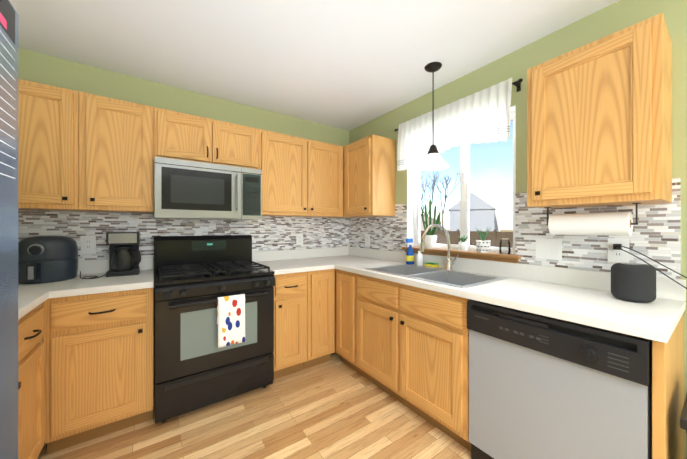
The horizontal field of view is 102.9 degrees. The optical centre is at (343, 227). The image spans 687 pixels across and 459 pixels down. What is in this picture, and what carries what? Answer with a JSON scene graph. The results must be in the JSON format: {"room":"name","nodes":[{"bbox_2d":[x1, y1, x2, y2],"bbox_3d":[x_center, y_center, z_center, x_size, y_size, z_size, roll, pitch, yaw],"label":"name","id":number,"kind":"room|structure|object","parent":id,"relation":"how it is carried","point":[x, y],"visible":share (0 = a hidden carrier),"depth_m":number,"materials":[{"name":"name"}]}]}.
{"room":"kitchen","nodes":[
{"label":"kitchen","id":0,"kind":"room"},
{"bbox_2d":[18,48,348,380],"bbox_3d":[-1.235,0.034,2.556,3.405,2.444,0.160,0,0,-35],"label":"wall","id":1,"kind":"structure","parent":0,"point":[36,67],"depth_m":2.25,"materials":[{"name":"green paint"}]},
{"bbox_2d":[18,79,86,211],"bbox_3d":[-2.061,-0.494,1.660,0.698,0.760,0.347,0,0,-35],"label":"upper cabinet","id":2,"kind":"object","parent":1,"relation":"attached to","point":[48,147],"visible":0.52,"depth_m":1.67,"materials":[{"name":"brown wood"}]},
{"bbox_2d":[79,91,153,212],"bbox_3d":[-1.613,-0.494,1.976,0.395,0.760,0.347,0,0,-35],"label":"upper cabinet","id":3,"kind":"object","parent":1,"relation":"attached to","point":[116,155],"visible":1,"depth_m":1.85,"materials":[{"name":"brown wood"}]},
{"bbox_2d":[18,210,348,259],"bbox_3d":[-1.187,0.048,2.487,3.085,0.383,0.006,0,0,-35],"label":"wall tile","id":4,"kind":"structure","parent":1,"relation":"attached to","point":[270,233],"depth_m":2.30,"materials":[{"name":"tile"}]},
{"bbox_2d":[81,236,95,252],"bbox_3d":[-1.865,0.124,1.999,0.080,0.125,0.009,0,0,-35],"label":"electrical outlet","id":5,"kind":"object","parent":4,"relation":"attached to","point":[88,244],"visible":1,"depth_m":2.00,"materials":[{"name":"white plastic"}]},
{"bbox_2d":[296,234,302,244],"bbox_3d":[-0.477,0.131,2.978,0.080,0.125,0.009,0,0,-35],"label":"electrical outlet","id":6,"kind":"object","parent":4,"relation":"attached to","point":[299,239],"visible":1,"depth_m":2.97,"materials":[{"name":"white plastic"}]},
{"bbox_2d":[154,107,258,168],"bbox_3d":[-1.136,-0.686,2.309,0.764,0.376,0.354,0,0,-35],"label":"upper cabinet","id":7,"kind":"object","parent":1,"relation":"attached to","point":[182,136],"visible":0.98,"depth_m":2.16,"materials":[{"name":"brown wood"}]},
{"bbox_2d":[154,157,261,219],"bbox_3d":[-1.110,-0.281,2.271,0.758,0.425,0.439,0,0,-35],"label":"microwave","id":8,"kind":"object","parent":7,"relation":"attached to","point":[184,189],"visible":1,"depth_m":2.09,"materials":[{"name":"silver metal"}]},
{"bbox_2d":[259,129,342,217],"bbox_3d":[-0.451,-0.494,2.796,0.913,0.760,0.347,0,0,-35],"label":"upper cabinet","id":9,"kind":"object","parent":1,"relation":"attached to","point":[302,177],"visible":0.98,"depth_m":2.65,"materials":[{"name":"brown wood"}]},
{"bbox_2d":[37,333,470,458],"bbox_3d":[0.425,1.286,0.202,3.405,0.060,5.920,0,0,-35],"label":"floor","id":10,"kind":"structure","parent":0,"point":[335,407],"depth_m":1.69,"materials":[{"name":"laminate"}]},
{"bbox_2d":[0,0,17,458],"bbox_3d":[-0.855,0.368,0.075,0.787,1.775,0.902,0,0,-35],"label":"fridge","id":11,"kind":"object","parent":10,"relation":"on","point":[8,231],"visible":1,"depth_m":0.62,"materials":[{"name":"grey metal"}]},
{"bbox_2d":[18,303,43,458],"bbox_3d":[-1.509,0.818,0.848,0.665,0.876,1.085,0,0,-35],"label":"base cabinet","id":12,"kind":"object","parent":10,"relation":"on","point":[30,386],"visible":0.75,"depth_m":1.27,"materials":[{"name":"brown wood"}]},
{"bbox_2d":[18,281,57,318],"bbox_3d":[-1.686,0.309,1.098,0.660,0.135,1.695,0,0,-35],"label":"countertop","id":13,"kind":"structure","parent":12,"relation":"on","point":[30,296],"depth_m":1.40,"materials":[{"name":"white laminate"}]},
{"bbox_2d":[18,235,77,283],"bbox_3d":[-1.887,0.196,1.742,0.278,0.287,0.326,0,0,-35],"label":"air fryer","id":14,"kind":"object","parent":13,"relation":"on","point":[47,258],"visible":0.81,"depth_m":1.67,"materials":[{"name":"grey plastic"}]},
{"bbox_2d":[58,257,153,297],"bbox_3d":[-1.547,0.310,1.846,0.430,0.135,0.633,0,0,-35],"label":"countertop","id":15,"kind":"structure","parent":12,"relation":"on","point":[76,286],"depth_m":1.72,"materials":[{"name":"white laminate"}]},
{"bbox_2d":[80,271,105,278],"bbox_3d":[-1.705,0.318,1.853,0.132,0.038,0.207,0,0,-35],"label":"cord","id":16,"kind":"object","parent":15,"relation":"on","point":[90,276],"visible":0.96,"depth_m":1.81,"materials":[{"name":"black plastic"}]},
{"bbox_2d":[106,232,140,276],"bbox_3d":[-1.597,0.187,2.001,0.194,0.305,0.229,0,0,-35],"label":"coffee maker","id":17,"kind":"object","parent":15,"relation":"on","point":[124,256],"visible":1,"depth_m":1.96,"materials":[{"name":"black plastic"}]},
{"bbox_2d":[43,288,152,453],"bbox_3d":[-1.560,0.818,1.818,0.483,0.876,0.665,0,0,-35],"label":"base cabinet","id":18,"kind":"object","parent":10,"relation":"on","point":[98,364],"visible":0.98,"depth_m":1.57,"materials":[{"name":"brown wood"}]},
{"bbox_2d":[154,235,274,422],"bbox_3d":[-1.012,0.664,2.134,0.762,1.183,0.736,0,0,-35],"label":"stove","id":19,"kind":"object","parent":10,"relation":"on","point":[213,319],"visible":1,"depth_m":1.88,"materials":[{"name":"black metal"}]},
{"bbox_2d":[217,294,244,347],"bbox_3d":[-0.773,0.635,1.883,0.178,0.331,0.050,0,0,-35],"label":"towel","id":20,"kind":"object","parent":19,"relation":"hanging from","point":[230,309],"depth_m":1.87,"materials":[{"name":"white fabric"}]},
{"bbox_2d":[273,272,306,378],"bbox_3d":[-0.602,0.818,2.494,0.318,0.876,0.665,0,0,-35],"label":"base cabinet","id":21,"kind":"object","parent":10,"relation":"on","point":[290,323],"visible":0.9,"depth_m":2.26,"materials":[{"name":"brown wood"}]},
{"bbox_2d":[252,248,333,274],"bbox_3d":[-0.507,0.310,2.579,0.565,0.135,0.633,0,0,-35],"label":"countertop","id":22,"kind":"structure","parent":21,"relation":"on","point":[298,260],"depth_m":2.72,"materials":[{"name":"white laminate"}]},
{"bbox_2d":[303,269,334,368],"bbox_3d":[-0.363,0.818,2.686,0.286,0.876,0.628,0,0,-35],"label":"base cabinet","id":23,"kind":"object","parent":10,"relation":"on","point":[320,316],"visible":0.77,"depth_m":2.43,"materials":[{"name":"brown wood"}]},
{"bbox_2d":[336,269,362,374],"bbox_3d":[0.257,0.818,2.569,0.628,0.876,0.313,0,0,-35],"label":"base cabinet","id":24,"kind":"object","parent":10,"relation":"on","point":[346,315],"visible":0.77,"depth_m":2.37,"materials":[{"name":"brown wood"}]},
{"bbox_2d":[318,224,685,342],"bbox_3d":[0.554,0.250,2.127,0.648,0.546,2.595,0,0,-35],"label":"countertop","id":25,"kind":"structure","parent":24,"relation":"on","point":[584,297],"depth_m":1.51,"materials":[{"name":"white laminate"}]},
{"bbox_2d":[406,238,412,264],"bbox_3d":[0.601,0.217,2.470,0.073,0.232,0.080,0,0,19],"label":"bottle","id":26,"kind":"object","parent":25,"relation":"on","point":[410,256],"depth_m":2.45,"materials":[{"name":"blue plastic"}]},
{"bbox_2d":[413,251,422,265],"bbox_3d":[0.663,0.270,2.389,0.059,0.126,0.059,0,0,43],"label":"bottle","id":27,"kind":"object","parent":25,"relation":"on","point":[419,257],"depth_m":2.37,"materials":[{"name":"white plastic"}]},
{"bbox_2d":[364,264,508,287],"bbox_3d":[0.634,0.428,2.026,0.532,0.189,0.874,0,0,-35],"label":"sink","id":28,"kind":"object","parent":25,"relation":"in","point":[430,273],"depth_m":2.04,"materials":[{"name":"silver metal"}]},
{"bbox_2d":[420,224,458,269],"bbox_3d":[0.746,0.154,2.127,0.255,0.360,0.196,0,0,-35],"label":"faucet","id":29,"kind":"object","parent":25,"relation":"on","point":[444,263],"depth_m":2.16,"materials":[{"name":"silver metal"}]},
{"bbox_2d":[611,263,655,302],"bbox_3d":[1.348,0.255,1.275,0.146,0.169,0.146,0,0,-35],"label":"speaker","id":30,"kind":"object","parent":25,"relation":"on","point":[633,282],"visible":1,"depth_m":1.23},
{"bbox_2d":[357,274,470,450],"bbox_3d":[0.620,0.818,2.033,0.652,0.876,0.978,0,0,-35],"label":"base cabinet","id":31,"kind":"object","parent":10,"relation":"on","point":[412,348],"visible":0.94,"depth_m":1.73,"materials":[{"name":"brown wood"}]},
{"bbox_2d":[467,299,651,458],"bbox_3d":[1.073,0.820,1.351,0.618,0.872,0.647,0,0,-35],"label":"dishwasher","id":32,"kind":"object","parent":10,"relation":"on","point":[542,387],"visible":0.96,"depth_m":1.15,"materials":[{"name":"grey metal"}]},
{"bbox_2d":[652,313,683,458],"bbox_3d":[1.308,0.818,1.095,0.608,0.876,0.030,0,0,-35],"label":"cabinet end panel","id":33,"kind":"object","parent":10,"relation":"on","point":[667,393],"visible":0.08,"depth_m":0.95,"materials":[{"name":"brown wood"}]},
{"bbox_2d":[680,394,686,432],"bbox_3d":[1.345,0.919,0.829,0.412,0.666,0.389,0,0,-35],"label":"trash can","id":34,"kind":"object","parent":10,"relation":"on","point":[683,420],"visible":1,"depth_m":0.89,"materials":[{"name":"black plastic"}]},
{"bbox_2d":[9,0,618,130],"bbox_3d":[0.425,-1.228,0.203,3.405,0.080,5.920,0,0,-35],"label":"ceiling","id":35,"kind":"structure","parent":0,"point":[348,65],"depth_m":1.76,"materials":[{"name":"white paint"}]},
{"bbox_2d":[417,62,448,170],"bbox_3d":[0.662,-0.814,2.022,0.224,0.747,0.224,0,0,-35],"label":"pendant lamp","id":36,"kind":"object","parent":35,"relation":"hanging from","point":[433,160],"visible":1,"depth_m":2.01,"materials":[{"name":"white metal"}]},
{"bbox_2d":[349,0,686,458],"bbox_3d":[1.751,0.034,1.137,0.160,2.444,5.600,0,0,-35],"label":"wall","id":37,"kind":"structure","parent":0,"point":[619,15],"depth_m":1.63,"materials":[{"name":"green paint"}]},
{"bbox_2d":[330,134,394,217],"bbox_3d":[0.154,-0.494,2.958,0.347,0.760,0.780,0,0,-35],"label":"upper cabinet","id":38,"kind":"object","parent":37,"relation":"attached to","point":[368,176],"visible":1,"depth_m":2.67,"materials":[{"name":"brown wood"}]},
{"bbox_2d":[349,203,406,251],"bbox_3d":[0.337,0.005,2.997,0.006,0.468,0.930,0,0,-35],"label":"wall tile","id":39,"kind":"structure","parent":37,"relation":"attached to","point":[388,233],"depth_m":2.89,"materials":[{"name":"tile"}]},
{"bbox_2d":[365,234,369,244],"bbox_3d":[0.270,0.138,3.079,0.009,0.125,0.080,0,0,-35],"label":"outlet","id":40,"kind":"object","parent":39,"relation":"attached to","point":[367,239],"visible":1,"depth_m":3.07,"materials":[{"name":"white plastic"}]},
{"bbox_2d":[394,78,522,170],"bbox_3d":[0.820,-0.755,2.206,0.124,0.449,1.122,0,0,-35],"label":"curtain","id":41,"kind":"object","parent":37,"relation":"attached to","point":[483,115],"visible":0.98,"depth_m":2.07,"materials":[{"name":"white fabric"}]},
{"bbox_2d":[401,247,520,262],"bbox_3d":[0.901,0.222,2.242,0.125,0.068,1.025,0,0,-35],"label":"window sill","id":42,"kind":"structure","parent":37,"relation":"attached to","point":[505,257],"depth_m":2.06,"materials":[{"name":"brown wood"}]},
{"bbox_2d":[421,199,440,248],"bbox_3d":[0.772,-0.032,2.424,0.112,0.439,0.208,0,0,-35],"label":"plant","id":43,"kind":"object","parent":42,"relation":"on","point":[430,239],"visible":0.85,"depth_m":2.40,"materials":[{"name":"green plant"}]},
{"bbox_2d":[458,235,467,250],"bbox_3d":[0.946,0.125,2.158,0.081,0.125,0.075,0,0,-35],"label":"plant","id":44,"kind":"object","parent":42,"relation":"on","point":[463,245],"visible":1,"depth_m":2.14,"materials":[{"name":"white plant"}]},
{"bbox_2d":[475,227,490,252],"bbox_3d":[1.042,0.091,2.035,0.100,0.193,0.106,0,0,-35],"label":"aloe plant","id":45,"kind":"object","parent":42,"relation":"on","point":[482,245],"visible":1,"depth_m":2.01,"materials":[{"name":"white plant"}]},
{"bbox_2d":[499,239,509,253],"bbox_3d":[1.138,0.135,1.929,0.068,0.105,0.067,0,0,-35],"label":"glass jar","id":46,"kind":"object","parent":42,"relation":"on","point":[500,247],"visible":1,"depth_m":1.95,"materials":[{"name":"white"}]},
{"bbox_2d":[407,105,515,253],"bbox_3d":[0.938,-0.309,2.268,0.135,1.030,0.955,0,0,-35],"label":"window","id":47,"kind":"structure","parent":37,"relation":"in","point":[413,203],"depth_m":2.25,"materials":[{"name":"white plastic"}]},
{"bbox_2d":[515,178,680,278],"bbox_3d":[1.357,0.005,1.551,0.006,0.468,0.700,0,0,-35],"label":"wall tile","id":48,"kind":"structure","parent":37,"relation":"attached to","point":[656,234],"depth_m":1.47,"materials":[{"name":"tile"}]},
{"bbox_2d":[536,238,561,259],"bbox_3d":[1.257,0.133,1.678,0.010,0.125,0.135,0,0,-35],"label":"switch plate","id":49,"kind":"object","parent":48,"relation":"attached to","point":[548,248],"visible":1,"depth_m":1.67,"materials":[{"name":"white plastic"}]},
{"bbox_2d":[608,238,628,262],"bbox_3d":[1.424,0.121,1.420,0.035,0.125,0.080,0,0,-35],"label":"electrical outlet","id":50,"kind":"object","parent":48,"relation":"attached to","point":[615,254],"visible":0.79,"depth_m":1.42,"materials":[{"name":"white plastic"}]},
{"bbox_2d":[614,244,686,288],"bbox_3d":[1.630,0.663,0.855,0.301,1.150,1.182,0,0,-35],"label":"cords","id":51,"kind":"object","parent":50,"relation":"attached to","point":[651,265],"visible":1,"depth_m":1.29,"materials":[{"name":"black plastic"}]},
{"bbox_2d":[527,13,671,208],"bbox_3d":[1.262,-0.494,1.387,0.347,0.760,0.492,0,0,-35],"label":"upper cabinet","id":52,"kind":"object","parent":37,"relation":"attached to","point":[599,122],"visible":0.98,"depth_m":1.25,"materials":[{"name":"brown wood"}]},
{"bbox_2d":[544,203,640,235],"bbox_3d":[1.269,-0.036,1.421,0.114,0.154,0.374,0,0,-35],"label":"paper towel","id":53,"kind":"object","parent":52,"relation":"attached to","point":[615,224],"visible":1,"depth_m":1.37,"materials":[{"name":"white paper"}]},
{"label":"outside","id":54,"kind":"structure","parent":0,"visible":0},
{"bbox_2d":[441,229,512,231],"bbox_3d":[78.641,1.836,83.266,219.500,0.120,280.000,0,0,-35],"label":"ground","id":55,"kind":"structure","parent":54,"point":[501,230],"depth_m":153.53,"materials":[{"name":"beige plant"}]},
{"bbox_2d":[420,174,435,219],"bbox_3d":[6.782,-1.479,23.230,3.312,6.481,2.728,0,0,-35],"label":"tree","id":56,"kind":"object","parent":55,"relation":"on","point":[424,193],"depth_m":23.17,"materials":[{"name":"grey plant"}]},
{"bbox_2d":[420,214,440,230],"bbox_3d":[16.145,-0.531,56.932,7.600,4.600,9.400,0,0,25],"label":"house","id":57,"kind":"structure","parent":55,"relation":"on","point":[422,226],"depth_m":52.43,"materials":[{"name":"grey"}]},
{"bbox_2d":[420,171,440,217],"bbox_3d":[9.166,-2.678,31.155,4.291,8.882,3.943,0,0,-35],"label":"tree","id":58,"kind":"object","parent":55,"relation":"on","point":[432,188],"depth_m":30.25,"materials":[{"name":"grey plant"}]},
{"bbox_2d":[421,172,459,230],"bbox_3d":[14.629,-3.209,40.924,4.294,9.950,6.974,0,0,-35],"label":"tree","id":59,"kind":"object","parent":55,"relation":"on","point":[446,181],"depth_m":40.55,"materials":[{"name":"grey plant"}]},
{"bbox_2d":[420,229,512,247],"bbox_3d":[3.506,0.935,19.323,0.110,1.650,38.100,0,0,-35],"label":"fence","id":60,"kind":"object","parent":55,"relation":"on","point":[475,236],"depth_m":14.43,"materials":[{"name":"brown wood"}]},
{"bbox_2d":[448,184,500,231],"bbox_3d":[25.823,-3.231,54.049,9.000,10.000,10.400,0,0,25],"label":"house","id":61,"kind":"structure","parent":55,"relation":"on","point":[490,220],"depth_m":49.65,"materials":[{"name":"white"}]}
]}

